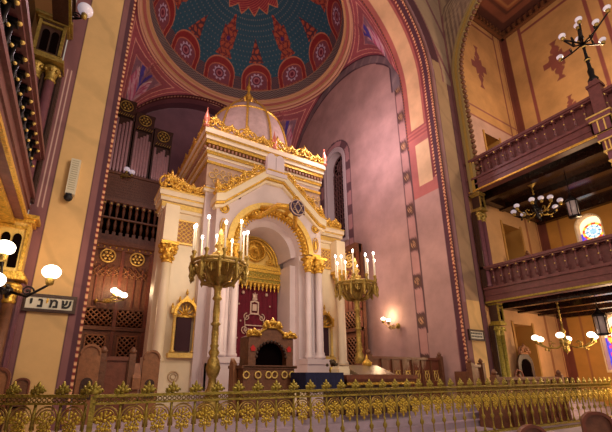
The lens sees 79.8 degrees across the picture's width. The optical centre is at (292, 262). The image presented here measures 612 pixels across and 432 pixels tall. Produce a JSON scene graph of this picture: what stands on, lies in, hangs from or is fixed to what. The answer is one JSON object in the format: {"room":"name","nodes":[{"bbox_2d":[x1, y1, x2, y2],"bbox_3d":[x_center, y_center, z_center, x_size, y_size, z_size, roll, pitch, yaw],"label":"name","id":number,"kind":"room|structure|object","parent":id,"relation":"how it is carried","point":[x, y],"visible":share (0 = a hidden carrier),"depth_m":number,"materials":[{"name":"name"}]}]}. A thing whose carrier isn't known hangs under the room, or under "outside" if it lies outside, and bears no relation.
{"room":"house of worship","nodes":[
{"label":"house of worship","id":0,"kind":"room"},
{"bbox_2d":[28,0,35,26],"bbox_3d":[-5.604,-5.525,1.336,6.000,5.550,13.100,10,-19,-29],"label":"ceiling","id":1,"kind":"structure","parent":0,"point":[32,9],"depth_m":8.59,"materials":[{"name":"brown wood"}]},
{"bbox_2d":[31,0,51,40],"bbox_3d":[-8.757,-8.433,8.216,6.350,24.000,0.200,10,-19,-29],"label":"wall","id":2,"kind":"structure","parent":0,"point":[45,5],"depth_m":9.01,"materials":[{"name":"brown"}]},
{"bbox_2d":[134,108,213,183],"bbox_3d":[-6.468,-1.599,25.455,12.750,20.900,0.001,10,-19,-29],"label":"wall","id":3,"kind":"structure","parent":0,"point":[185,124],"depth_m":26.72,"materials":[{"name":"pink paint"}]},
{"bbox_2d":[135,94,226,116],"bbox_3d":[-6.064,-8.786,26.907,12.750,6.300,1.600,10,-19,-29],"label":"ceiling","id":4,"kind":"structure","parent":0,"point":[193,102],"depth_m":26.53,"materials":[{"name":"paint"}]},
{"bbox_2d":[150,0,343,99],"bbox_3d":[-2.687,-16.380,23.219,11.789,4.700,11.789,10,-19,-29],"label":"ceiling","id":5,"kind":"structure","parent":0,"point":[283,47],"depth_m":26.16,"materials":[{"name":"multicoloured paint"}]},
{"bbox_2d":[1,0,493,431],"bbox_3d":[1.179,-7.742,13.952,15.750,26.000,0.001,10,-19,-29],"label":"wall","id":6,"kind":"structure","parent":0,"point":[45,348],"depth_m":8.83,"materials":[{"name":"paint"}]},
{"bbox_2d":[20,292,77,313],"bbox_3d":[-5.004,0.837,7.534,0.940,0.360,0.080,10,-19,-29],"label":"sign","id":7,"kind":"object","parent":6,"relation":"attached to","point":[47,303],"visible":1,"depth_m":7.51,"materials":[{"name":"beige"}]},
{"bbox_2d":[63,158,80,200],"bbox_3d":[-4.996,-1.872,8.282,0.205,1.060,0.206,10,-19,-29],"label":"loudspeaker","id":8,"kind":"object","parent":6,"relation":"attached to","point":[71,186],"visible":1,"depth_m":8.26,"materials":[{"name":"beige paint"}]},
{"bbox_2d":[361,0,466,398],"bbox_3d":[0.621,-5.530,13.970,12.750,21.775,1.700,10,-19,-29],"label":"arch","id":9,"kind":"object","parent":6,"relation":"attached to","point":[445,334],"depth_m":16.65,"materials":[{"name":"pink paint"}]},
{"bbox_2d":[467,329,485,340],"bbox_3d":[7.222,2.838,14.392,0.960,0.420,0.080,10,-19,-29],"label":"plaque","id":10,"kind":"object","parent":6,"relation":"attached to","point":[476,335],"visible":1,"depth_m":14.35,"materials":[{"name":"beige"}]},
{"bbox_2d":[121,0,397,153],"bbox_3d":[-2.709,-11.080,21.602,12.750,6.731,12.560,10,-19,-29],"label":"pendentives","id":11,"kind":"structure","parent":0,"point":[145,80],"depth_m":23.12,"materials":[{"name":"paint"}]},
{"bbox_2d":[137,0,352,111],"bbox_3d":[-2.687,-13.795,22.437,12.600,0.740,12.600,10,-19,-29],"label":"trim","id":12,"kind":"structure","parent":11,"relation":"attached to","point":[172,70],"depth_m":24.96,"materials":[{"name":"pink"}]},
{"bbox_2d":[50,397,611,431],"bbox_3d":[-1.521,6.397,16.315,33.000,0.700,16.300,10,-19,-29],"label":"floor","id":13,"kind":"structure","parent":0,"point":[350,425],"depth_m":9.63,"materials":[{"name":"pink stone"}]},
{"bbox_2d":[0,367,10,431],"bbox_3d":[-5.399,2.477,6.585,0.420,1.170,0.530,10,-19,-29],"label":"chair","id":14,"kind":"object","parent":13,"relation":"on","point":[5,374],"visible":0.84,"depth_m":6.55,"materials":[{"name":"brown wood"}]},
{"bbox_2d":[7,378,30,431],"bbox_3d":[-5.172,2.674,6.906,0.260,0.980,0.530,10,-19,-29],"label":"chair","id":15,"kind":"object","parent":13,"relation":"on","point":[24,383],"visible":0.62,"depth_m":6.81,"materials":[{"name":"brown wood"}]},
{"bbox_2d":[0,214,40,368],"bbox_3d":[-5.564,1.019,6.823,0.740,4.100,0.481,10,-19,-29],"label":"column","id":16,"kind":"structure","parent":13,"relation":"on","point":[19,233],"depth_m":7.04,"materials":[{"name":"gold metal"}]},
{"bbox_2d":[0,0,44,223],"bbox_3d":[-4.142,-2.308,4.976,0.720,1.800,6.250,10,-19,-29],"label":"balcony balustrade","id":17,"kind":"object","parent":16,"relation":"on","point":[21,132],"visible":1,"depth_m":5.50,"materials":[{"name":"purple wood"}]},
{"bbox_2d":[30,8,72,203],"bbox_3d":[-5.702,-3.551,8.120,0.740,4.600,0.481,10,-19,-29],"label":"column","id":18,"kind":"structure","parent":17,"relation":"on","point":[51,37],"depth_m":8.34,"materials":[{"name":"brown wood"}]},
{"bbox_2d":[52,0,75,33],"bbox_3d":[-4.382,-6.883,7.121,0.400,1.440,4.750,10,-19,-29],"label":"balcony balustrade","id":19,"kind":"object","parent":18,"relation":"on","point":[62,10],"visible":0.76,"depth_m":8.42,"materials":[{"name":"brown wood"}]},
{"bbox_2d":[72,2,92,19],"bbox_3d":[-5.225,-6.011,8.915,0.811,0.409,0.328,-8,-19,25],"label":"lamp","id":20,"kind":"object","parent":19,"relation":"attached to","point":[85,10],"visible":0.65,"depth_m":8.75,"materials":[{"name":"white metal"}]},
{"bbox_2d":[0,240,61,297],"bbox_3d":[-4.817,0.142,6.413,1.099,0.952,0.881,-2,-17,7],"label":"lamp","id":21,"kind":"object","parent":16,"relation":"attached to","point":[51,272],"visible":1,"depth_m":6.52,"materials":[{"name":"black metal"}]},
{"bbox_2d":[71,344,101,425],"bbox_3d":[-4.683,2.712,8.276,0.420,1.700,0.640,10,-19,-29],"label":"stall","id":22,"kind":"object","parent":13,"relation":"on","point":[90,354],"visible":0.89,"depth_m":8.11,"materials":[{"name":"brown wood"}]},
{"bbox_2d":[72,238,154,393],"bbox_3d":[-8.363,2.747,18.773,4.265,7.711,0.476,10,-19,-29],"label":"wooden screen","id":23,"kind":"object","parent":13,"relation":"on","point":[120,326],"visible":0.53,"depth_m":18.68,"materials":[{"name":"brown wood"}]},
{"bbox_2d":[94,288,127,303],"bbox_3d":[-8.994,1.592,17.949,1.654,0.734,0.549,-1,-17,3],"label":"lamp","id":24,"kind":"object","parent":23,"relation":"attached to","point":[115,292],"visible":1,"depth_m":17.88,"materials":[{"name":"gold metal"}]},
{"bbox_2d":[98,196,157,246],"bbox_3d":[-8.387,-2.061,20.645,4.665,2.475,0.714,10,-19,-29],"label":"gallery balustrade","id":25,"kind":"object","parent":23,"relation":"on","point":[121,220],"visible":0.62,"depth_m":20.21,"materials":[{"name":"brown wood"}]},
{"bbox_2d":[105,97,173,206],"bbox_3d":[-8.770,-6.299,22.499,4.593,6.712,1.666,10,-19,-29],"label":"pipe organ","id":26,"kind":"object","parent":25,"relation":"on","point":[141,147],"visible":0.75,"depth_m":21.59,"materials":[{"name":"brown wood"}]},
{"bbox_2d":[120,167,134,177],"bbox_3d":[-9.331,-5.064,20.453,0.952,0.526,0.503,-4,-17,11],"label":"lamp","id":27,"kind":"object","parent":26,"relation":"attached to","point":[127,169],"visible":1,"depth_m":20.37,"materials":[{"name":"white glass"}]},
{"bbox_2d":[93,346,136,422],"bbox_3d":[-4.319,2.885,8.796,0.820,1.670,0.760,10,-19,-29],"label":"bench","id":28,"kind":"object","parent":13,"relation":"on","point":[113,371],"visible":0.66,"depth_m":8.58,"materials":[{"name":"red wood"}]},
{"bbox_2d":[129,363,140,420],"bbox_3d":[-3.795,3.061,8.737,0.180,1.300,0.400,10,-19,-29],"label":"chair","id":29,"kind":"object","parent":13,"relation":"on","point":[136,378],"visible":0.57,"depth_m":8.65,"materials":[{"name":"brown wood"}]},
{"bbox_2d":[136,350,160,419],"bbox_3d":[-3.651,3.026,9.174,0.400,1.620,0.640,10,-19,-29],"label":"stall","id":30,"kind":"object","parent":13,"relation":"on","point":[150,364],"visible":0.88,"depth_m":9.01,"materials":[{"name":"brown wood"}]},
{"bbox_2d":[188,215,248,418],"bbox_3d":[-2.081,1.384,9.928,1.714,5.199,1.664,10,-19,-29],"label":"candelabrum","id":31,"kind":"object","parent":13,"relation":"on","point":[216,271],"visible":0.97,"depth_m":9.85,"materials":[{"name":"gold metal"}]},
{"bbox_2d":[191,250,196,261],"bbox_3d":[-2.679,-0.190,9.900,0.137,0.315,0.137,-12,-21,35],"label":"candle holder","id":32,"kind":"object","parent":31,"relation":"on","point":[194,252],"depth_m":9.87,"materials":[{"name":"gold metal"}]},
{"bbox_2d":[194,227,196,249],"bbox_3d":[-2.679,-0.652,10.039,0.047,0.690,0.047,2,-17,-7],"label":"candle","id":33,"kind":"object","parent":31,"relation":"on","point":[195,227],"depth_m":10.03,"materials":[{"name":"beige wax"}]},
{"bbox_2d":[200,239,202,255],"bbox_3d":[-2.724,-0.391,10.903,0.047,0.690,0.047,2,-17,-7],"label":"candle","id":34,"kind":"object","parent":31,"relation":"on","point":[201,239],"depth_m":10.92,"materials":[{"name":"beige wax"}]},
{"bbox_2d":[204,247,208,258],"bbox_3d":[-2.281,-0.265,9.651,0.137,0.315,0.137,2,-17,-7],"label":"candle holder","id":35,"kind":"object","parent":31,"relation":"on","point":[206,249],"depth_m":9.62,"materials":[{"name":"gold metal"}]},
{"bbox_2d":[206,218,209,246],"bbox_3d":[-2.281,-0.797,9.812,0.047,0.837,0.047,2,-17,-7],"label":"candle","id":36,"kind":"object","parent":31,"relation":"on","point":[208,218],"depth_m":9.80,"materials":[{"name":"beige wax"}]},
{"bbox_2d":[222,247,227,258],"bbox_3d":[-1.807,-0.258,9.674,0.137,0.315,0.137,-12,-21,35],"label":"candle holder","id":37,"kind":"object","parent":31,"relation":"on","point":[224,256],"depth_m":9.65,"materials":[{"name":"gold metal"}]},
{"bbox_2d":[224,224,226,246],"bbox_3d":[-1.807,-0.720,9.814,0.047,0.690,0.047,-12,-21,35],"label":"candle","id":38,"kind":"object","parent":31,"relation":"on","point":[225,224],"depth_m":9.81,"materials":[{"name":"beige wax"}]},
{"bbox_2d":[238,251,242,262],"bbox_3d":[-1.437,-0.172,9.960,0.137,0.315,0.137,2,-17,-7],"label":"candle holder","id":39,"kind":"object","parent":31,"relation":"on","point":[240,253],"depth_m":9.93,"materials":[{"name":"gold metal"}]},
{"bbox_2d":[240,223,242,250],"bbox_3d":[-1.437,-0.704,10.121,0.047,0.837,0.047,2,-17,-7],"label":"candle","id":40,"kind":"object","parent":31,"relation":"on","point":[241,223],"depth_m":10.10,"materials":[{"name":"beige wax"}]},
{"bbox_2d":[242,235,244,259],"bbox_3d":[-1.483,-0.443,10.984,0.047,0.837,0.047,2,-17,-7],"label":"candle","id":41,"kind":"object","parent":31,"relation":"on","point":[243,235],"depth_m":10.99,"materials":[{"name":"beige wax"}]},
{"bbox_2d":[246,234,248,255],"bbox_3d":[-1.313,-0.501,10.538,0.047,0.690,0.047,-12,-21,35],"label":"candle","id":42,"kind":"object","parent":31,"relation":"on","point":[247,234],"depth_m":10.51,"materials":[{"name":"beige wax"}]},
{"bbox_2d":[136,77,351,406],"bbox_3d":[-2.353,-2.497,17.995,8.852,17.300,6.870,10,-19,-29],"label":"holy ark","id":43,"kind":"object","parent":13,"relation":"on","point":[240,160],"visible":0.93,"depth_m":15.19,"materials":[{"name":"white stone"}]},
{"bbox_2d":[171,289,196,317],"bbox_3d":[-3.887,1.468,13.349,1.080,1.020,0.280,10,-19,-29],"label":"hood","id":44,"kind":"object","parent":43,"relation":"attached to","point":[183,301],"depth_m":13.35,"materials":[{"name":"gold metal"}]},
{"bbox_2d":[177,219,197,245],"bbox_3d":[-4.281,-1.192,14.071,1.160,0.990,0.060,10,-19,-29],"label":"grille","id":45,"kind":"object","parent":43,"relation":"attached to","point":[185,227],"depth_m":14.15,"materials":[{"name":"brown metal"}]},
{"bbox_2d":[236,284,277,356],"bbox_3d":[-1.656,2.890,15.340,2.280,3.950,0.229,10,-19,-29],"label":"curtain","id":46,"kind":"object","parent":43,"relation":"hanging from","point":[255,307],"visible":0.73,"depth_m":15.62,"materials":[{"name":"red fabric"}]},
{"bbox_2d":[249,195,304,228],"bbox_3d":[-0.340,-2.122,14.543,2.286,1.220,2.004,10,-19,-29],"label":"ornament","id":47,"kind":"object","parent":43,"relation":"attached to","point":[296,207],"visible":1,"depth_m":14.21,"materials":[{"name":"gold metal"}]},
{"bbox_2d":[321,248,330,269],"bbox_3d":[1.655,-0.188,17.391,1.160,0.990,0.060,10,-19,-29],"label":"grille","id":48,"kind":"object","parent":43,"relation":"attached to","point":[325,252],"depth_m":17.37,"materials":[{"name":"gold metal"}]},
{"bbox_2d":[323,305,334,327],"bbox_3d":[1.393,2.361,16.302,1.080,1.020,0.280,10,-19,-29],"label":"hood","id":49,"kind":"object","parent":43,"relation":"attached to","point":[328,320],"depth_m":16.33,"materials":[{"name":"gold metal"}]},
{"bbox_2d":[227,318,297,417],"bbox_3d":[-0.841,2.811,10.023,1.690,2.522,1.079,10,-19,-29],"label":"pulpit","id":50,"kind":"object","parent":13,"relation":"on","point":[266,354],"visible":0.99,"depth_m":9.72,"materials":[{"name":"brown wood"}]},
{"bbox_2d":[296,392,339,417],"bbox_3d":[0.645,3.475,9.598,1.100,1.005,0.650,10,-19,-29],"label":"table","id":51,"kind":"object","parent":13,"relation":"on","point":[308,416],"visible":0.27,"depth_m":9.47,"materials":[{"name":"brown wood"}]},
{"bbox_2d":[290,372,344,392],"bbox_3d":[0.649,3.157,9.678,1.230,0.500,0.800,10,-19,-29],"label":"cloth","id":52,"kind":"object","parent":51,"relation":"on","point":[301,378],"visible":0.71,"depth_m":9.37,"materials":[{"name":"blue fabric"}]},
{"bbox_2d":[334,249,378,363],"bbox_3d":[2.570,2.298,14.487,1.810,5.490,1.757,10,-19,-29],"label":"candelabrum","id":53,"kind":"object","parent":13,"relation":"on","point":[352,289],"visible":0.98,"depth_m":14.44,"materials":[{"name":"gold metal"}]},
{"bbox_2d":[345,242,367,374],"bbox_3d":[2.756,2.986,19.535,0.500,7.695,2.900,10,-19,-29],"label":"wooden screen","id":54,"kind":"object","parent":13,"relation":"on","point":[357,248],"visible":0.27,"depth_m":18.88,"materials":[{"name":"brown wood"}]},
{"bbox_2d":[323,365,417,414],"bbox_3d":[2.246,3.688,10.813,2.700,1.300,1.350,10,-19,-29],"label":"desk","id":55,"kind":"object","parent":13,"relation":"on","point":[354,369],"visible":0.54,"depth_m":10.38,"materials":[{"name":"brown wood"}]},
{"bbox_2d":[326,359,337,371],"bbox_3d":[1.196,3.100,10.919,0.411,0.447,0.345,10,-19,-29],"label":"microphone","id":56,"kind":"object","parent":55,"relation":"on","point":[332,362],"visible":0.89,"depth_m":10.84,"materials":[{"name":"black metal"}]},
{"bbox_2d":[331,366,349,374],"bbox_3d":[1.353,3.064,10.425,0.450,0.230,0.301,14,-22,-40],"label":"book","id":57,"kind":"object","parent":55,"relation":"on","point":[335,369],"visible":0.86,"depth_m":10.33,"materials":[{"name":"white paper"}]},
{"bbox_2d":[362,354,371,374],"bbox_3d":[2.334,3.195,11.530,0.320,0.620,0.320,10,-19,-29],"label":"urn","id":58,"kind":"object","parent":55,"relation":"on","point":[367,362],"visible":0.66,"depth_m":11.44,"materials":[{"name":"gold metal"}]},
{"bbox_2d":[356,349,446,403],"bbox_3d":[4.078,4.244,13.633,3.850,1.870,0.760,10,-19,-29],"label":"bench","id":59,"kind":"object","parent":13,"relation":"on","point":[425,368],"visible":0.5,"depth_m":13.66,"materials":[{"name":"red wood"}]},
{"bbox_2d":[454,358,486,403],"bbox_3d":[6.670,4.409,13.713,0.850,1.600,0.760,10,-19,-29],"label":"bench","id":60,"kind":"object","parent":13,"relation":"on","point":[473,372],"visible":0.56,"depth_m":13.55,"materials":[{"name":"red wood"}]},
{"bbox_2d":[487,303,511,376],"bbox_3d":[8.320,3.463,14.559,0.690,3.900,0.481,10,-19,-29],"label":"column","id":61,"kind":"structure","parent":13,"relation":"on","point":[497,330],"depth_m":14.58,"materials":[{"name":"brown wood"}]},
{"bbox_2d":[480,234,611,303],"bbox_3d":[9.586,0.238,12.980,0.400,1.560,5.900,10,-19,-29],"label":"balcony balustrade","id":62,"kind":"object","parent":61,"relation":"on","point":[587,264],"visible":1,"depth_m":13.18,"materials":[{"name":"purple wood"}]},
{"bbox_2d":[469,191,492,287],"bbox_3d":[8.320,-1.036,15.920,0.690,4.300,0.481,10,-19,-29],"label":"column","id":63,"kind":"structure","parent":62,"relation":"on","point":[478,214],"depth_m":15.88,"materials":[{"name":"brown wood"}]},
{"bbox_2d":[464,84,611,194],"bbox_3d":[9.738,-4.661,14.191,0.400,1.600,6.500,10,-19,-29],"label":"balcony balustrade","id":64,"kind":"object","parent":63,"relation":"on","point":[566,132],"visible":0.94,"depth_m":14.30,"materials":[{"name":"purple wood"}]},
{"bbox_2d":[585,78,607,113],"bbox_3d":[10.608,-5.726,12.709,0.420,1.420,0.420,10,-19,-29],"label":"post","id":65,"kind":"object","parent":64,"relation":"on","point":[598,100],"visible":0.88,"depth_m":12.63,"materials":[{"name":"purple wood"}]},
{"bbox_2d":[556,4,610,81],"bbox_3d":[10.616,-7.692,13.242,1.519,2.692,1.688,-11,-20,32],"label":"lamp","id":66,"kind":"object","parent":65,"relation":"on","point":[579,39],"visible":1,"depth_m":13.27,"materials":[{"name":"black metal"}]},
{"bbox_2d":[514,343,535,376],"bbox_3d":[9.543,4.412,14.920,1.410,2.293,0.576,5,-17,-15],"label":"niche","id":67,"kind":"object","parent":13,"relation":"on","point":[525,366],"visible":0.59,"depth_m":15.22,"materials":[{"name":"brown wood"}]},
{"bbox_2d":[511,321,542,376],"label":"door","id":68,"kind":"structure","parent":13,"relation":"on","point":[523,334],"depth_m":16.79,"materials":[{"name":"brown wood"}]},
{"bbox_2d":[296,54,429,357],"bbox_3d":[2.770,-2.637,22.454,0.001,21.150,11.600,10,-19,-29],"label":"wall","id":69,"kind":"structure","parent":0,"point":[361,113],"depth_m":19.54,"materials":[{"name":"pink paint"}]},
{"bbox_2d":[323,147,348,241],"bbox_3d":[2.937,-4.231,23.280,0.780,6.680,2.300,10,-19,-29],"label":"window","id":70,"kind":"structure","parent":69,"relation":"in","point":[329,210],"depth_m":23.90,"materials":[{"name":"paint"}]},
{"bbox_2d":[333,155,344,237],"bbox_3d":[3.192,-4.150,23.412,0.228,6.400,1.900,10,-19,-29],"label":"window","id":71,"kind":"structure","parent":70,"relation":"attached to","point":[338,173],"depth_m":23.80,"materials":[{"name":"black"}]},
{"bbox_2d":[381,317,399,329],"bbox_3d":[4.564,2.801,17.097,0.971,0.627,0.253,-13,-21,38],"label":"lamp","id":72,"kind":"object","parent":69,"relation":"attached to","point":[388,320],"visible":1,"depth_m":17.08,"materials":[{"name":"gold metal"}]},
{"bbox_2d":[438,0,471,195],"bbox_3d":[9.252,-11.339,16.913,0.001,16.000,5.050,10,-19,-29],"label":"wall","id":73,"kind":"structure","parent":0,"point":[452,12],"depth_m":18.85,"materials":[{"name":"paint"}]},
{"bbox_2d":[452,0,481,193],"bbox_3d":[9.616,-9.176,15.671,0.340,11.140,5.970,10,-19,-29],"label":"trim","id":74,"kind":"structure","parent":73,"relation":"attached to","point":[464,115],"depth_m":17.75,"materials":[{"name":"brown metal"}]},
{"bbox_2d":[477,0,541,31],"bbox_3d":[13.693,-16.872,17.274,6.400,0.001,12.000,10,-19,-29],"label":"ceiling","id":75,"kind":"structure","parent":0,"point":[501,14],"depth_m":22.26,"materials":[{"name":"brown paint"}]},
{"bbox_2d":[462,20,571,376],"bbox_3d":[10.666,-4.651,18.990,6.400,23.000,0.001,10,-19,-29],"label":"wall","id":76,"kind":"structure","parent":0,"point":[489,92],"depth_m":19.50,"materials":[{"name":"paint"}]},
{"bbox_2d":[482,129,501,150],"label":"door","id":77,"kind":"structure","parent":76,"relation":"in","point":[490,142],"depth_m":19.92,"materials":[{"name":"brown wood"}]},
{"bbox_2d":[500,220,525,259],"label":"door","id":78,"kind":"structure","parent":76,"relation":"in","point":[514,244],"depth_m":18.62,"materials":[{"name":"brown wood"}]},
{"bbox_2d":[431,411,611,431],"bbox_3d":[6.551,2.637,3.020,33.000,0.200,15.700,10,-19,-29],"label":"floor","id":79,"kind":"structure","parent":0,"point":[479,428],"depth_m":10.62,"materials":[{"name":"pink stone"}]},
{"bbox_2d":[0,381,92,431],"bbox_3d":[-4.061,2.424,5.157,2.443,1.446,0.152,0,-17,1],"label":"railing","id":80,"kind":"object","parent":79,"relation":"on","point":[13,392],"visible":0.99,"depth_m":5.23,"materials":[{"name":"gold metal"}]},
{"bbox_2d":[85,377,611,431],"bbox_3d":[4.193,3.581,8.985,16.498,1.446,0.147,9,-19,-28],"label":"railing","id":81,"kind":"object","parent":79,"relation":"on","point":[95,390],"visible":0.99,"depth_m":7.29,"materials":[{"name":"gold metal"}]},
{"bbox_2d":[476,369,571,428],"bbox_3d":[7.625,4.390,12.063,4.000,1.680,0.760,10,-19,-29],"label":"bench","id":82,"kind":"object","parent":79,"relation":"on","point":[505,418],"visible":0.46,"depth_m":11.37,"materials":[{"name":"red wood"}]},
{"bbox_2d":[516,424,545,431],"bbox_3d":[2.895,2.498,4.553,0.360,0.955,0.530,0,-17,-2],"label":"chair","id":83,"kind":"object","parent":79,"relation":"on","point":[527,427],"visible":1,"depth_m":4.44,"materials":[{"name":"brown wood"}]},
{"bbox_2d":[580,411,611,431],"bbox_3d":[4.173,2.592,5.047,0.360,1.060,0.530,-5,-17,15],"label":"chair","id":84,"kind":"object","parent":79,"relation":"on","point":[590,421],"visible":1,"depth_m":4.94,"materials":[{"name":"brown wood"}]},
{"bbox_2d":[482,142,611,318],"bbox_3d":[14.150,-2.046,12.355,6.030,5.830,13.120,10,-19,-29],"label":"ceiling","id":85,"kind":"structure","parent":0,"point":[588,170],"depth_m":15.73,"materials":[{"name":"brown wood"}]},
{"bbox_2d":[511,182,562,221],"bbox_3d":[10.405,-2.655,15.746,1.851,1.700,1.851,10,-19,-29],"label":"chandelier","id":86,"kind":"object","parent":85,"relation":"hanging from","point":[537,211],"visible":1,"depth_m":15.54,"materials":[{"name":"black metal"}]},
{"bbox_2d":[531,302,597,353],"bbox_3d":[10.448,2.416,14.239,2.167,2.180,2.206,10,-19,-29],"label":"chandelier","id":87,"kind":"object","parent":85,"relation":"hanging from","point":[565,341],"visible":0.98,"depth_m":13.92,"materials":[{"name":"gold metal"}]},
{"bbox_2d":[564,171,581,218],"bbox_3d":[10.913,-2.801,14.468,0.448,2.160,0.388,10,-19,-29],"label":"lantern","id":88,"kind":"object","parent":85,"relation":"hanging from","point":[571,202],"visible":0.97,"depth_m":14.19,"materials":[{"name":"black metal"}]},
{"bbox_2d":[591,297,610,335],"bbox_3d":[10.913,1.769,13.085,0.448,1.610,0.388,10,-19,-29],"label":"lantern","id":89,"kind":"object","parent":85,"relation":"hanging from","point":[599,317],"visible":0.97,"depth_m":12.89,"materials":[{"name":"black metal"}]},
{"bbox_2d":[501,0,611,405],"bbox_3d":[16.708,-5.809,15.164,0.001,23.000,13.000,10,-19,-29],"label":"wall","id":90,"kind":"structure","parent":0,"point":[542,86],"depth_m":19.84,"materials":[{"name":"paint"}]},
{"bbox_2d":[473,0,555,40],"bbox_3d":[13.089,-16.046,18.362,6.650,0.450,9.120,10,-19,-29],"label":"trim","id":91,"kind":"structure","parent":90,"relation":"attached to","point":[501,36],"depth_m":22.44,"materials":[{"name":"red paint"}]},
{"bbox_2d":[574,213,604,241],"bbox_3d":[14.676,-1.590,18.007,0.530,1.670,1.140,10,-19,-29],"label":"window frame","id":92,"kind":"structure","parent":90,"relation":"in","point":[579,221],"depth_m":18.36,"materials":[{"name":"beige"}]},
{"bbox_2d":[580,216,603,240],"bbox_3d":[14.861,-1.582,18.119,0.001,1.520,1.040,10,-19,-29],"label":"window","id":93,"kind":"structure","parent":92,"relation":"attached to","point":[590,228],"depth_m":18.22,"materials":[{"name":"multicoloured glass"}]},
{"bbox_2d":[599,313,611,372],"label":"window","id":94,"kind":"structure","parent":90,"relation":"in","point":[608,338],"depth_m":16.94,"materials":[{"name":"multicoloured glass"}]},
{"bbox_2d":[564,377,577,398],"bbox_3d":[11.940,5.504,16.125,1.500,0.900,0.345,10,-19,-29],"label":"chair","id":95,"kind":"object","parent":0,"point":[568,378],"visible":0.17,"depth_m":16.23,"materials":[{"name":"brown wood"}]},
{"bbox_2d":[585,107,611,164],"bbox_3d":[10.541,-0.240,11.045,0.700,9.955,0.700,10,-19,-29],"label":"bracket","id":96,"kind":"object","parent":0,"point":[601,122],"visible":1,"depth_m":12.17,"materials":[{"name":"brown wood"}]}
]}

